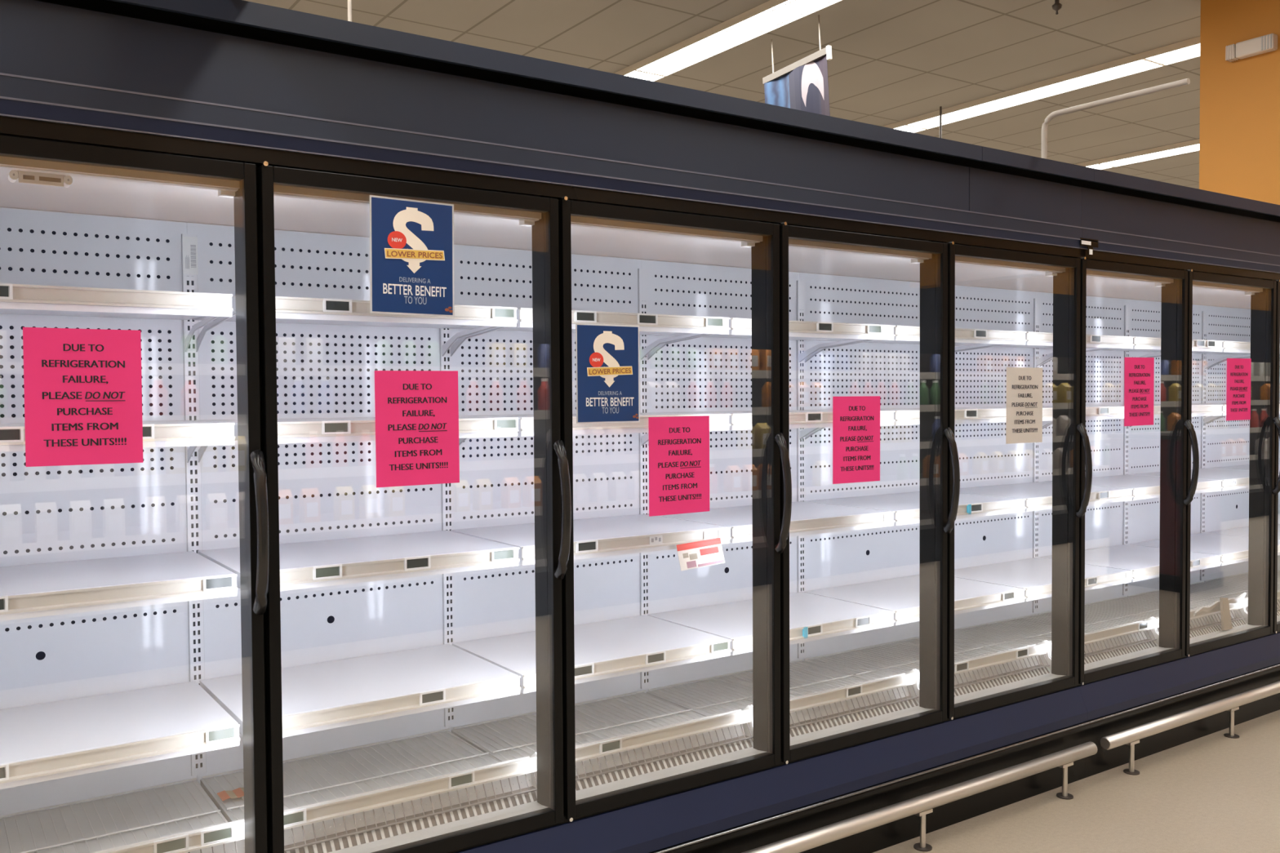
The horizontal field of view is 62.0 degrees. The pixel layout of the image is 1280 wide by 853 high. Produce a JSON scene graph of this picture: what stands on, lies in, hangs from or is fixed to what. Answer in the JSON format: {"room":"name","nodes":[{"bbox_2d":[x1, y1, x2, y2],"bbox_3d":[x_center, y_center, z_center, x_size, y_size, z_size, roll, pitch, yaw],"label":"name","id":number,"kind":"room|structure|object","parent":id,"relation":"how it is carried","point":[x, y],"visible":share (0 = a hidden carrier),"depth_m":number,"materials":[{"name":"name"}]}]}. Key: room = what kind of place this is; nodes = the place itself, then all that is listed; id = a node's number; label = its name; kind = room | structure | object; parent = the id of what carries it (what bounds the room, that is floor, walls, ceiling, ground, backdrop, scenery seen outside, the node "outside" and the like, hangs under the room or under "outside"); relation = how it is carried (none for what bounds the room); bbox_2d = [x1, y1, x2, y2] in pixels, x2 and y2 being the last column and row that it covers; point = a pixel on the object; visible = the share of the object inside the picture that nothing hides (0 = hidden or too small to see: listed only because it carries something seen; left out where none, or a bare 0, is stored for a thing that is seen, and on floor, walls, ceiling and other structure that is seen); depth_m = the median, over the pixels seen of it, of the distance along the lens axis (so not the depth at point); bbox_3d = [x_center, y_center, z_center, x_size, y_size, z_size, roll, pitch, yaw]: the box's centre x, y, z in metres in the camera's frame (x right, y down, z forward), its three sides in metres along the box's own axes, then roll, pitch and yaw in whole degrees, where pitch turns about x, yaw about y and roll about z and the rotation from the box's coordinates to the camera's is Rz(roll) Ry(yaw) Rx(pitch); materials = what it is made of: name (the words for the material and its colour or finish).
{"room":"supermarket","nodes":[
{"label":"supermarket","id":0,"kind":"room"},
{"bbox_2d":[243,0,1200,189],"bbox_3d":[3.762,-3.113,12.109,32.000,0.100,21.050,-1,2,-34],"label":"ceiling","id":1,"kind":"structure","parent":0,"point":[892,61],"depth_m":8.27,"materials":[{"name":"tile"}]},
{"bbox_2d":[614,63,664,81],"bbox_3d":[-0.603,-2.942,9.728,0.310,0.054,2.440,-1,2,-34],"label":"ceiling light","id":2,"kind":"object","parent":1,"relation":"attached to","point":[630,71],"visible":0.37,"depth_m":8.78,"materials":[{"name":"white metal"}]},
{"bbox_2d":[629,71,657,79],"bbox_3d":[-0.603,-2.925,9.729,0.204,0.012,2.412,-1,2,-34],"label":"diffuser","id":3,"kind":"object","parent":2,"relation":"attached to","point":[642,75],"depth_m":8.79,"materials":[{"name":"plastic"}]},
{"bbox_2d":[634,0,842,76],"bbox_3d":[0.773,-2.894,7.714,0.310,0.054,2.440,-1,2,-34],"label":"ceiling light","id":4,"kind":"object","parent":1,"relation":"attached to","point":[768,16],"visible":1,"depth_m":7.81,"materials":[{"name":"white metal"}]},
{"bbox_2d":[637,0,793,70],"bbox_3d":[0.665,-2.874,7.641,0.035,0.012,2.412,-1,2,-34],"label":"diffuser","id":5,"kind":"object","parent":4,"relation":"attached to","point":[769,7],"depth_m":7.81,"materials":[{"name":"white plastic"}]},
{"bbox_2d":[762,14,831,115],"bbox_3d":[1.138,-2.440,7.755,0.028,0.960,0.715,-1,2,-34],"label":"hanging banner","id":6,"kind":"object","parent":1,"relation":"hanging from","point":[802,85],"visible":0.55,"depth_m":7.67,"materials":[{"name":"fabric"}]},
{"bbox_2d":[883,120,926,133],"bbox_3d":[2.047,-3.009,11.538,0.310,0.054,2.440,-1,2,-34],"label":"ceiling light","id":7,"kind":"object","parent":1,"relation":"attached to","point":[901,125],"visible":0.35,"depth_m":10.58,"materials":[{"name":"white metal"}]},
{"bbox_2d":[906,52,1164,129],"bbox_3d":[3.424,-2.962,9.524,0.310,0.054,2.440,-1,2,-34],"label":"ceiling light","id":8,"kind":"object","parent":1,"relation":"attached to","point":[1135,64],"visible":0.98,"depth_m":9.34,"materials":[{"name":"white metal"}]},
{"bbox_2d":[1098,138,1199,167],"bbox_3d":[6.098,-3.030,11.352,0.310,0.054,2.440,-1,2,-34],"label":"ceiling light","id":9,"kind":"object","parent":1,"relation":"attached to","point":[1189,146],"visible":0.63,"depth_m":11.84,"materials":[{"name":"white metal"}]},
{"bbox_2d":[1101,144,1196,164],"bbox_3d":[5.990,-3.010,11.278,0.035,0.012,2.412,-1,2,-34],"label":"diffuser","id":10,"kind":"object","parent":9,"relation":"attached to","point":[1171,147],"depth_m":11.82,"materials":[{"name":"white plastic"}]},
{"bbox_2d":[1104,145,1199,165],"bbox_3d":[6.098,-3.013,11.352,0.204,0.012,2.412,-1,2,-34],"label":"diffuser","id":11,"kind":"object","parent":9,"relation":"attached to","point":[1193,148],"depth_m":11.89,"materials":[{"name":"white plastic"}]},
{"bbox_2d":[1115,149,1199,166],"bbox_3d":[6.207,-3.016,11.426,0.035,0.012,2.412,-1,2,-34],"label":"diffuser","id":12,"kind":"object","parent":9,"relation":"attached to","point":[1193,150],"depth_m":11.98,"materials":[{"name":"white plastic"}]},
{"bbox_2d":[1143,35,1199,65],"bbox_3d":[4.800,-2.915,7.511,0.310,0.054,2.440,-1,2,-34],"label":"ceiling light","id":13,"kind":"object","parent":1,"relation":"attached to","point":[1188,49],"visible":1,"depth_m":8.33,"materials":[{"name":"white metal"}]},
{"bbox_2d":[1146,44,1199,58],"bbox_3d":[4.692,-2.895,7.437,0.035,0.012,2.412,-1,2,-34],"label":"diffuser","id":14,"kind":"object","parent":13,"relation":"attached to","point":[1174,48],"depth_m":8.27,"materials":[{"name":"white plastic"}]},
{"bbox_2d":[1150,45,1199,63],"bbox_3d":[4.801,-2.898,7.511,0.204,0.012,2.412,-1,2,-34],"label":"diffuser","id":15,"kind":"object","parent":13,"relation":"attached to","point":[1193,51],"depth_m":8.36,"materials":[{"name":"white plastic"}]},
{"bbox_2d":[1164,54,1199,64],"bbox_3d":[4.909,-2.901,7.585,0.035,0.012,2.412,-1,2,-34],"label":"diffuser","id":16,"kind":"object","parent":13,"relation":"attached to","point":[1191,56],"depth_m":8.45,"materials":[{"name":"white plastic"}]},
{"bbox_2d":[872,709,1279,852],"bbox_3d":[3.790,1.185,12.229,32.000,0.100,21.050,-1,2,-34],"label":"floor","id":17,"kind":"structure","parent":0,"point":[1214,793],"depth_m":3.83,"materials":[{"name":"beige tile"}]},
{"bbox_2d":[0,0,1093,852],"bbox_3d":[-0.140,0.221,3.436,3.919,2.368,1.032,-1,2,-34],"label":"case","id":18,"kind":"object","parent":17,"relation":"on","point":[224,160],"visible":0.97,"depth_m":3.09,"materials":[{"name":"blue metal"}]},
{"bbox_2d":[0,283,13,299],"bbox_3d":[-1.401,-0.292,2.306,0.074,0.038,0.006,-1,2,-34],"label":"price tag","id":19,"kind":"object","parent":18,"relation":"attached to","point":[6,292],"visible":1,"depth_m":2.32,"materials":[{"name":"white"}]},
{"bbox_2d":[0,426,23,442],"bbox_3d":[-1.386,0.020,2.323,0.074,0.038,0.006,-1,2,-34],"label":"price tag","id":20,"kind":"object","parent":18,"relation":"attached to","point":[6,435],"visible":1,"depth_m":2.33,"materials":[{"name":"white plastic"}]},
{"bbox_2d":[8,169,72,187],"bbox_3d":[-1.282,-0.529,2.276,0.118,0.036,0.069,-1,2,-34],"label":"vent box","id":21,"kind":"object","parent":18,"relation":"attached to","point":[14,176],"visible":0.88,"depth_m":2.25,"materials":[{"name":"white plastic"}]},
{"bbox_2d":[22,327,142,466],"bbox_3d":[-1.141,-0.061,2.190,0.216,0.279,0.002,-1,2,-34],"label":"notice sheet","id":22,"kind":"object","parent":18,"relation":"attached to","point":[83,387],"visible":1,"depth_m":2.19,"materials":[{"name":"pink paper"}]},
{"bbox_2d":[0,301,232,319],"bbox_3d":[-1.445,-0.290,2.576,0.764,0.053,0.494,-1,2,-34],"label":"shelf","id":23,"kind":"object","parent":18,"relation":"attached to","point":[9,310],"depth_m":2.54,"materials":[{"name":"white metal"}]},
{"bbox_2d":[0,420,234,452],"bbox_3d":[-1.443,0.022,2.585,0.764,0.053,0.494,-1,2,-34],"label":"shelf","id":24,"kind":"object","parent":18,"relation":"attached to","point":[167,433],"depth_m":2.54,"materials":[{"name":"white metal"}]},
{"bbox_2d":[0,551,236,621],"bbox_3d":[-1.441,0.392,2.595,0.764,0.053,0.494,-1,2,-34],"label":"shelf","id":25,"kind":"object","parent":18,"relation":"attached to","point":[40,586],"depth_m":2.55,"materials":[{"name":"white metal"}]},
{"bbox_2d":[0,680,239,789],"bbox_3d":[-1.438,0.761,2.606,0.764,0.053,0.494,-1,2,-34],"label":"shelf","id":26,"kind":"object","parent":18,"relation":"attached to","point":[58,735],"depth_m":2.60,"materials":[{"name":"white metal"}]},
{"bbox_2d":[153,834,188,852],"bbox_3d":[-1.073,0.961,2.438,0.074,0.038,0.006,-1,2,-34],"label":"price tag","id":27,"kind":"object","parent":18,"relation":"attached to","point":[179,845],"visible":1,"depth_m":2.44,"materials":[{"name":"white plastic"}]},
{"bbox_2d":[200,823,234,846],"bbox_3d":[-0.989,0.959,2.495,0.074,0.038,0.006,-1,2,-34],"label":"price tag","id":28,"kind":"object","parent":18,"relation":"attached to","point":[225,834],"visible":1,"depth_m":2.49,"materials":[{"name":"white plastic"}]},
{"bbox_2d":[202,573,235,591],"bbox_3d":[-1.020,0.380,2.582,0.074,0.038,0.006,-1,2,-34],"label":"price tag","id":29,"kind":"object","parent":18,"relation":"attached to","point":[209,584],"visible":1,"depth_m":2.58,"materials":[{"name":"white plastic"}]},
{"bbox_2d":[205,724,238,743],"bbox_3d":[-1.017,0.750,2.592,0.074,0.038,0.006,-1,2,-34],"label":"price tag","id":30,"kind":"object","parent":18,"relation":"attached to","point":[219,735],"visible":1,"depth_m":2.59,"materials":[{"name":"white plastic"}]},
{"bbox_2d":[217,787,244,800],"bbox_3d":[-1.095,1.000,2.908,0.100,0.006,0.065,-1,2,-34],"label":"paper scrap","id":31,"kind":"object","parent":18,"relation":"on","point":[224,795],"visible":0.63,"depth_m":2.90,"materials":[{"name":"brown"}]},
{"bbox_2d":[283,808,306,826],"bbox_3d":[-0.849,0.955,2.591,0.074,0.038,0.006,-1,2,-34],"label":"price tag","id":32,"kind":"object","parent":18,"relation":"attached to","point":[297,818],"visible":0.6,"depth_m":2.60,"materials":[{"name":"white"}]},
{"bbox_2d":[312,564,342,580],"bbox_3d":[-0.801,0.375,2.731,0.074,0.038,0.006,-1,2,-34],"label":"price tag","id":33,"kind":"object","parent":18,"relation":"attached to","point":[335,571],"visible":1,"depth_m":2.73,"materials":[{"name":"white plastic"}]},
{"bbox_2d":[321,420,351,434],"bbox_3d":[-0.780,0.004,2.737,0.074,0.038,0.006,-1,2,-34],"label":"price tag","id":34,"kind":"object","parent":18,"relation":"attached to","point":[327,427],"visible":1,"depth_m":2.73,"materials":[{"name":"white plastic"}]},
{"bbox_2d":[322,298,351,312],"bbox_3d":[-0.776,-0.308,2.732,0.074,0.038,0.006,-1,2,-34],"label":"price tag","id":35,"kind":"object","parent":18,"relation":"attached to","point":[342,306],"visible":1,"depth_m":2.73,"materials":[{"name":"white"}]},
{"bbox_2d":[193,295,516,328],"bbox_3d":[-0.805,-0.306,3.014,0.764,0.053,0.494,-1,2,-34],"label":"shelf","id":36,"kind":"object","parent":18,"relation":"attached to","point":[291,312],"depth_m":2.89,"materials":[{"name":"white metal"}]},
{"bbox_2d":[197,416,517,444],"bbox_3d":[-0.803,0.005,3.022,0.764,0.053,0.494,-1,2,-34],"label":"shelf","id":37,"kind":"object","parent":18,"relation":"attached to","point":[291,429],"depth_m":2.79,"materials":[{"name":"white metal"}]},
{"bbox_2d":[197,530,519,594],"bbox_3d":[-0.800,0.375,3.033,0.764,0.053,0.494,-1,2,-34],"label":"shelf","id":38,"kind":"object","parent":18,"relation":"attached to","point":[364,556],"depth_m":2.96,"materials":[{"name":"white metal"}]},
{"bbox_2d":[200,644,519,737],"bbox_3d":[-0.798,0.745,3.043,0.764,0.053,0.494,-1,2,-34],"label":"shelf","id":39,"kind":"object","parent":18,"relation":"attached to","point":[327,691],"depth_m":3.00,"materials":[{"name":"white metal"}]},
{"bbox_2d":[369,195,453,316],"bbox_3d":[-0.551,-0.410,2.585,0.216,0.279,0.003,-1,2,-34],"label":"poster","id":40,"kind":"object","parent":18,"relation":"attached to","point":[411,242],"visible":1,"depth_m":2.58,"materials":[{"name":"blue paper"}]},
{"bbox_2d":[387,231,406,248],"bbox_3d":[-0.584,-0.448,2.560,0.048,0.044,0.001,-1,2,-34],"label":"sticker","id":41,"kind":"object","parent":40,"relation":"on","point":[396,239],"depth_m":2.56,"materials":[{"name":"red paper"}]},
{"bbox_2d":[374,370,459,487],"bbox_3d":[-0.542,0.004,2.602,0.219,0.282,0.002,-2,2,-34],"label":"notice sheet","id":42,"kind":"object","parent":18,"relation":"attached to","point":[417,411],"visible":1,"depth_m":2.60,"materials":[{"name":"pink paper"}]},
{"bbox_2d":[404,555,431,570],"bbox_3d":[-0.600,0.370,2.869,0.074,0.038,0.006,-1,2,-34],"label":"price tag","id":43,"kind":"object","parent":18,"relation":"attached to","point":[420,563],"visible":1,"depth_m":2.87,"materials":[{"name":"white plastic"}]},
{"bbox_2d":[419,688,445,705],"bbox_3d":[-0.565,0.739,2.901,0.074,0.038,0.006,-1,2,-34],"label":"price tag","id":44,"kind":"object","parent":18,"relation":"attached to","point":[432,698],"visible":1,"depth_m":2.90,"materials":[{"name":"white plastic"}]},
{"bbox_2d":[448,770,475,789],"bbox_3d":[-0.477,0.946,2.845,0.074,0.038,0.006,-1,2,-34],"label":"price tag","id":45,"kind":"object","parent":18,"relation":"attached to","point":[463,780],"visible":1,"depth_m":2.84,"materials":[{"name":"white plastic"}]},
{"bbox_2d":[490,546,515,561],"bbox_3d":[-0.387,0.364,3.014,0.074,0.038,0.006,-1,2,-34],"label":"price tag","id":46,"kind":"object","parent":18,"relation":"attached to","point":[504,555],"visible":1,"depth_m":3.01,"materials":[{"name":"white"}]},
{"bbox_2d":[491,306,516,319],"bbox_3d":[-0.383,-0.318,3.001,0.074,0.038,0.006,-1,2,-34],"label":"price tag","id":47,"kind":"object","parent":18,"relation":"attached to","point":[500,313],"visible":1,"depth_m":3.00,"materials":[{"name":"white"}]},
{"bbox_2d":[493,417,518,430],"bbox_3d":[-0.378,-0.006,3.011,0.074,0.038,0.006,-1,2,-34],"label":"price tag","id":48,"kind":"object","parent":18,"relation":"attached to","point":[500,424],"visible":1,"depth_m":3.01,"materials":[{"name":"white"}]},
{"bbox_2d":[574,662,594,678],"bbox_3d":[-0.170,0.729,3.171,0.074,0.038,0.006,-1,2,-34],"label":"price tag","id":49,"kind":"object","parent":18,"relation":"attached to","point":[587,670],"visible":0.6,"depth_m":3.17,"materials":[{"name":"white"}]},
{"bbox_2d":[573,310,596,322],"bbox_3d":[-0.162,-0.324,3.152,0.074,0.038,0.006,-1,2,-34],"label":"price tag","id":50,"kind":"object","parent":18,"relation":"attached to","point":[591,317],"visible":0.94,"depth_m":3.15,"materials":[{"name":"white"}]},
{"bbox_2d":[575,539,598,553],"bbox_3d":[-0.158,0.358,3.171,0.074,0.038,0.006,-1,2,-34],"label":"price tag","id":51,"kind":"object","parent":18,"relation":"attached to","point":[580,547],"visible":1,"depth_m":3.17,"materials":[{"name":"white"}]},
{"bbox_2d":[448,308,728,335],"bbox_3d":[-0.165,-0.323,3.451,0.764,0.053,0.494,-1,2,-34],"label":"shelf","id":52,"kind":"object","parent":18,"relation":"attached to","point":[667,324],"depth_m":3.34,"materials":[{"name":"white metal"}]},
{"bbox_2d":[450,514,729,565],"bbox_3d":[-0.160,0.359,3.470,0.764,0.053,0.494,-1,2,-34],"label":"shelf","id":53,"kind":"object","parent":18,"relation":"attached to","point":[615,534],"depth_m":3.40,"materials":[{"name":"white metal"}]},
{"bbox_2d":[452,614,730,693],"bbox_3d":[-0.158,0.729,3.480,0.764,0.053,0.494,-1,2,-34],"label":"shelf","id":54,"kind":"object","parent":18,"relation":"attached to","point":[617,645],"depth_m":3.43,"materials":[{"name":"white metal"}]},
{"bbox_2d":[458,413,729,436],"bbox_3d":[-0.163,-0.011,3.460,0.764,0.053,0.494,-1,2,-34],"label":"shelf","id":55,"kind":"object","parent":18,"relation":"attached to","point":[717,422],"depth_m":3.26,"materials":[{"name":"white metal"}]},
{"bbox_2d":[575,323,639,423],"bbox_3d":[-0.086,-0.144,2.909,0.206,0.269,0.003,-1,2,-34],"label":"poster","id":56,"kind":"object","parent":18,"relation":"attached to","point":[607,356],"visible":1,"depth_m":2.91,"materials":[{"name":"blue paper"}]},
{"bbox_2d":[589,352,603,367],"bbox_3d":[-0.118,-0.180,2.885,0.046,0.042,0.001,-1,2,-34],"label":"sticker","id":57,"kind":"object","parent":56,"relation":"on","point":[596,359],"depth_m":2.89,"materials":[{"name":"red"}]},
{"bbox_2d":[599,737,622,754],"bbox_3d":[-0.085,0.936,3.112,0.074,0.038,0.006,-1,2,-34],"label":"price tag","id":58,"kind":"object","parent":18,"relation":"attached to","point":[616,745],"visible":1,"depth_m":3.11,"materials":[{"name":"white"}]},
{"bbox_2d":[636,313,657,324],"bbox_3d":[0.022,-0.328,3.278,0.074,0.038,0.006,-1,2,-34],"label":"price tag","id":59,"kind":"object","parent":18,"relation":"attached to","point":[643,319],"visible":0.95,"depth_m":3.28,"materials":[{"name":"white"}]},
{"bbox_2d":[644,650,666,665],"bbox_3d":[0.048,0.723,3.320,0.074,0.038,0.006,-1,2,-34],"label":"price tag","id":60,"kind":"object","parent":18,"relation":"attached to","point":[658,658],"visible":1,"depth_m":3.32,"materials":[{"name":"white"}]},
{"bbox_2d":[648,415,709,516],"bbox_3d":[0.114,0.111,3.053,0.218,0.281,0.002,-2,2,-34],"label":"notice sheet","id":61,"kind":"object","parent":18,"relation":"attached to","point":[679,446],"visible":1,"depth_m":3.05,"materials":[{"name":"pink paper"}]},
{"bbox_2d":[675,537,724,570],"bbox_3d":[0.194,0.406,3.392,0.180,0.089,0.021,-1,2,-34],"label":"card","id":62,"kind":"object","parent":18,"relation":"attached to","point":[692,555],"visible":1,"depth_m":3.39,"materials":[{"name":"white"}]},
{"bbox_2d":[705,316,724,327],"bbox_3d":[0.240,-0.334,3.427,0.074,0.038,0.006,-1,2,-34],"label":"price tag","id":63,"kind":"object","parent":18,"relation":"attached to","point":[714,322],"visible":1,"depth_m":3.42,"materials":[{"name":"white"}]},
{"bbox_2d":[711,639,729,653],"bbox_3d":[0.261,0.718,3.466,0.074,0.038,0.006,-1,2,-34],"label":"price tag","id":64,"kind":"object","parent":18,"relation":"attached to","point":[723,646],"visible":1,"depth_m":3.46,"materials":[{"name":"white"}]},
{"bbox_2d":[645,318,893,340],"bbox_3d":[0.476,-0.339,3.888,0.764,0.053,0.494,-1,2,-34],"label":"shelf","id":65,"kind":"object","parent":18,"relation":"attached to","point":[739,329],"depth_m":3.76,"materials":[{"name":"white metal"}]},
{"bbox_2d":[646,501,893,542],"bbox_3d":[0.480,0.343,3.908,0.764,0.053,0.494,-1,2,-34],"label":"shelf","id":66,"kind":"object","parent":18,"relation":"attached to","point":[807,517],"depth_m":3.81,"materials":[{"name":"white metal"}]},
{"bbox_2d":[647,591,893,655],"bbox_3d":[0.482,0.712,3.918,0.764,0.053,0.494,-1,2,-34],"label":"shelf","id":67,"kind":"object","parent":18,"relation":"attached to","point":[731,617],"depth_m":3.88,"materials":[{"name":"white metal"}]},
{"bbox_2d":[648,409,893,430],"bbox_3d":[0.478,-0.027,3.897,0.764,0.053,0.494,-1,2,-34],"label":"shelf","id":68,"kind":"object","parent":18,"relation":"attached to","point":[737,420],"depth_m":3.71,"materials":[{"name":"white metal"}]},
{"bbox_2d":[802,623,822,638],"bbox_3d":[0.599,0.710,3.695,0.089,0.040,0.008,-1,2,-34],"label":"price tag","id":69,"kind":"object","parent":18,"relation":"attached to","point":[806,631],"visible":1,"depth_m":3.69,"materials":[{"name":"white"}]},
{"bbox_2d":[832,395,879,484],"bbox_3d":[0.704,0.042,3.454,0.216,0.279,0.002,-1,2,-34],"label":"notice sheet","id":70,"kind":"object","parent":18,"relation":"attached to","point":[855,420],"visible":1,"depth_m":3.45,"materials":[{"name":"pink paper"}]},
{"bbox_2d":[812,408,1006,425],"bbox_3d":[1.118,-0.044,4.335,0.764,0.053,0.494,-1,2,-34],"label":"shelf","id":71,"kind":"object","parent":18,"relation":"attached to","point":[901,416],"depth_m":4.15,"materials":[{"name":"white metal"}]},
{"bbox_2d":[804,574,1024,625],"bbox_3d":[1.123,0.696,4.355,0.764,0.053,0.494,-1,2,-34],"label":"shelf","id":72,"kind":"object","parent":18,"relation":"attached to","point":[899,594],"depth_m":4.30,"materials":[{"name":"white metal"}]},
{"bbox_2d":[804,491,1025,525],"bbox_3d":[1.120,0.326,4.345,0.764,0.053,0.494,-1,2,-34],"label":"shelf","id":73,"kind":"object","parent":18,"relation":"attached to","point":[896,502],"depth_m":4.29,"materials":[{"name":"white metal"}]},
{"bbox_2d":[807,327,1025,345],"bbox_3d":[1.116,-0.355,4.326,0.764,0.053,0.494,-1,2,-34],"label":"shelf","id":74,"kind":"object","parent":18,"relation":"attached to","point":[902,335],"depth_m":4.22,"materials":[{"name":"white metal"}]},
{"bbox_2d":[1005,367,1042,444],"bbox_3d":[1.425,-0.079,3.944,0.216,0.279,0.002,-1,2,-34],"label":"notice sheet","id":75,"kind":"object","parent":18,"relation":"attached to","point":[1024,420],"visible":1,"depth_m":3.94,"materials":[{"name":"beige paper"}]},
{"bbox_2d":[1041,78,1190,159],"bbox_3d":[1.686,-1.084,3.836,0.060,0.200,0.584,-1,2,-34],"label":"pipe","id":76,"kind":"object","parent":18,"relation":"on","point":[1187,81],"visible":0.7,"depth_m":3.85,"materials":[{"name":"beige metal"}]},
{"bbox_2d":[742,741,1097,852],"bbox_3d":[0.450,1.321,3.194,3.090,0.174,0.060,-1,2,-34],"label":"rail","id":77,"kind":"object","parent":17,"relation":"on","point":[921,806],"visible":1,"depth_m":3.52,"materials":[{"name":"silver metal"}]},
{"bbox_2d":[954,168,1279,777],"bbox_3d":[2.747,0.147,5.412,3.127,2.368,1.025,-1,2,-34],"label":"case","id":78,"kind":"object","parent":17,"relation":"on","point":[1172,267],"depth_m":4.95,"materials":[{"name":"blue metal"}]},
{"bbox_2d":[955,406,1124,421],"bbox_3d":[1.759,-0.060,4.772,0.764,0.053,0.494,-1,2,-34],"label":"shelf","id":79,"kind":"object","parent":78,"relation":"attached to","point":[1091,412],"depth_m":4.65,"materials":[{"name":"white metal"}]},
{"bbox_2d":[954,557,1131,601],"bbox_3d":[1.764,0.680,4.793,0.764,0.053,0.494,-1,2,-34],"label":"shelf","id":80,"kind":"object","parent":78,"relation":"attached to","point":[1034,575],"depth_m":4.75,"materials":[{"name":"white metal"}]},
{"bbox_2d":[955,333,1133,348],"bbox_3d":[1.757,-0.372,4.763,0.764,0.053,0.494,-1,2,-34],"label":"shelf","id":81,"kind":"object","parent":78,"relation":"attached to","point":[1034,340],"depth_m":4.66,"materials":[{"name":"white metal"}]},
{"bbox_2d":[960,481,1132,511],"bbox_3d":[1.761,0.310,4.782,0.764,0.053,0.494,-1,2,-34],"label":"shelf","id":82,"kind":"object","parent":78,"relation":"attached to","point":[1037,495],"depth_m":4.73,"materials":[{"name":"white metal"}]},
{"bbox_2d":[1080,237,1097,255],"bbox_3d":[1.749,-0.699,4.146,0.117,0.063,0.003,-1,2,-34],"label":"label plate","id":83,"kind":"object","parent":78,"relation":"attached to","point":[1090,245],"visible":1,"depth_m":4.15,"materials":[{"name":"white plastic"}]},
{"bbox_2d":[1038,544,1220,582],"bbox_3d":[2.404,0.663,5.230,0.764,0.053,0.494,-1,2,-34],"label":"shelf","id":84,"kind":"object","parent":78,"relation":"attached to","point":[1143,561],"depth_m":5.19,"materials":[{"name":"white metal"}]},
{"bbox_2d":[1038,474,1221,500],"bbox_3d":[2.401,0.293,5.220,0.764,0.053,0.494,-1,2,-34],"label":"shelf","id":85,"kind":"object","parent":78,"relation":"attached to","point":[1142,486],"depth_m":5.15,"materials":[{"name":"white metal"}]},
{"bbox_2d":[1038,337,1222,351],"bbox_3d":[2.397,-0.388,5.201,0.764,0.053,0.494,-1,2,-34],"label":"shelf","id":86,"kind":"object","parent":78,"relation":"attached to","point":[1139,344],"depth_m":5.06,"materials":[{"name":"white metal"}]},
{"bbox_2d":[1042,404,1222,417],"bbox_3d":[2.399,-0.076,5.210,0.764,0.053,0.494,-1,2,-34],"label":"shelf","id":87,"kind":"object","parent":78,"relation":"attached to","point":[1197,410],"depth_m":5.12,"materials":[{"name":"white metal"}]},
{"bbox_2d":[1124,357,1154,426],"bbox_3d":[2.049,-0.143,4.369,0.221,0.283,0.002,-2,2,-34],"label":"notice sheet","id":88,"kind":"object","parent":78,"relation":"attached to","point":[1139,372],"visible":1,"depth_m":4.37,"materials":[{"name":"pink paper"}]},
{"bbox_2d":[1134,342,1250,353],"bbox_3d":[3.037,-0.405,5.638,0.764,0.053,0.494,-1,2,-34],"label":"shelf","id":89,"kind":"object","parent":78,"relation":"attached to","point":[1228,347],"depth_m":5.32,"materials":[{"name":"white metal"}]},
{"bbox_2d":[1127,533,1279,565],"bbox_3d":[3.044,0.647,5.668,0.764,0.053,0.494,-1,2,-34],"label":"shelf","id":90,"kind":"object","parent":78,"relation":"attached to","point":[1232,549],"depth_m":5.62,"materials":[{"name":"white metal"}]},
{"bbox_2d":[1128,468,1279,490],"bbox_3d":[3.042,0.277,5.657,0.764,0.053,0.494,-1,2,-34],"label":"shelf","id":91,"kind":"object","parent":78,"relation":"attached to","point":[1242,477],"depth_m":5.57,"materials":[{"name":"white metal"}]},
{"bbox_2d":[1153,403,1279,415],"bbox_3d":[3.039,-0.093,5.647,0.764,0.053,0.494,-1,2,-34],"label":"shelf","id":92,"kind":"object","parent":78,"relation":"attached to","point":[1223,408],"depth_m":5.42,"materials":[{"name":"white metal"}]},
{"bbox_2d":[1219,597,1232,631],"bbox_3d":[2.741,0.875,4.988,0.075,0.150,0.030,-1,2,-34],"label":"flap","id":93,"kind":"object","parent":78,"relation":"on","point":[1226,623],"visible":1,"depth_m":4.98,"materials":[{"name":"beige"}]},
{"bbox_2d":[1226,358,1251,420],"bbox_3d":[2.711,-0.168,4.822,0.219,0.282,0.002,-2,2,-34],"label":"notice sheet","id":94,"kind":"object","parent":78,"relation":"attached to","point":[1238,370],"visible":1,"depth_m":4.82,"materials":[{"name":"pink paper"}]},
{"bbox_2d":[1204,524,1279,540],"bbox_3d":[3.684,0.631,6.105,0.764,0.053,0.494,-1,2,-34],"label":"shelf","id":95,"kind":"object","parent":78,"relation":"attached to","point":[1232,530],"depth_m":6.16,"materials":[{"name":"white metal"}]},
{"bbox_2d":[1204,462,1279,471],"bbox_3d":[3.682,0.261,6.095,0.764,0.053,0.494,-1,2,-34],"label":"shelf","id":96,"kind":"object","parent":78,"relation":"attached to","point":[1233,466],"depth_m":6.15,"materials":[{"name":"white metal"}]},
{"bbox_2d":[1100,680,1279,775],"bbox_3d":[3.210,1.251,5.079,3.424,0.174,0.060,-1,2,-34],"label":"rail","id":97,"kind":"object","parent":17,"relation":"on","point":[1131,736],"visible":1,"depth_m":4.41,"materials":[{"name":"silver metal"}]},
{"bbox_2d":[1199,0,1279,204],"bbox_3d":[5.732,-1.993,4.656,0.200,1.750,6.480,-1,2,-34],"label":"wall","id":98,"kind":"structure","parent":0,"point":[1239,134],"depth_m":7.05,"materials":[{"name":"orange paint"}]},
{"bbox_2d":[1225,33,1277,62],"bbox_3d":[3.987,-2.471,6.950,0.073,0.100,0.305,-1,2,-34],"label":"emergency light","id":99,"kind":"object","parent":98,"relation":"attached to","point":[1266,43],"visible":1,"depth_m":6.92,"materials":[{"name":"beige plastic"}]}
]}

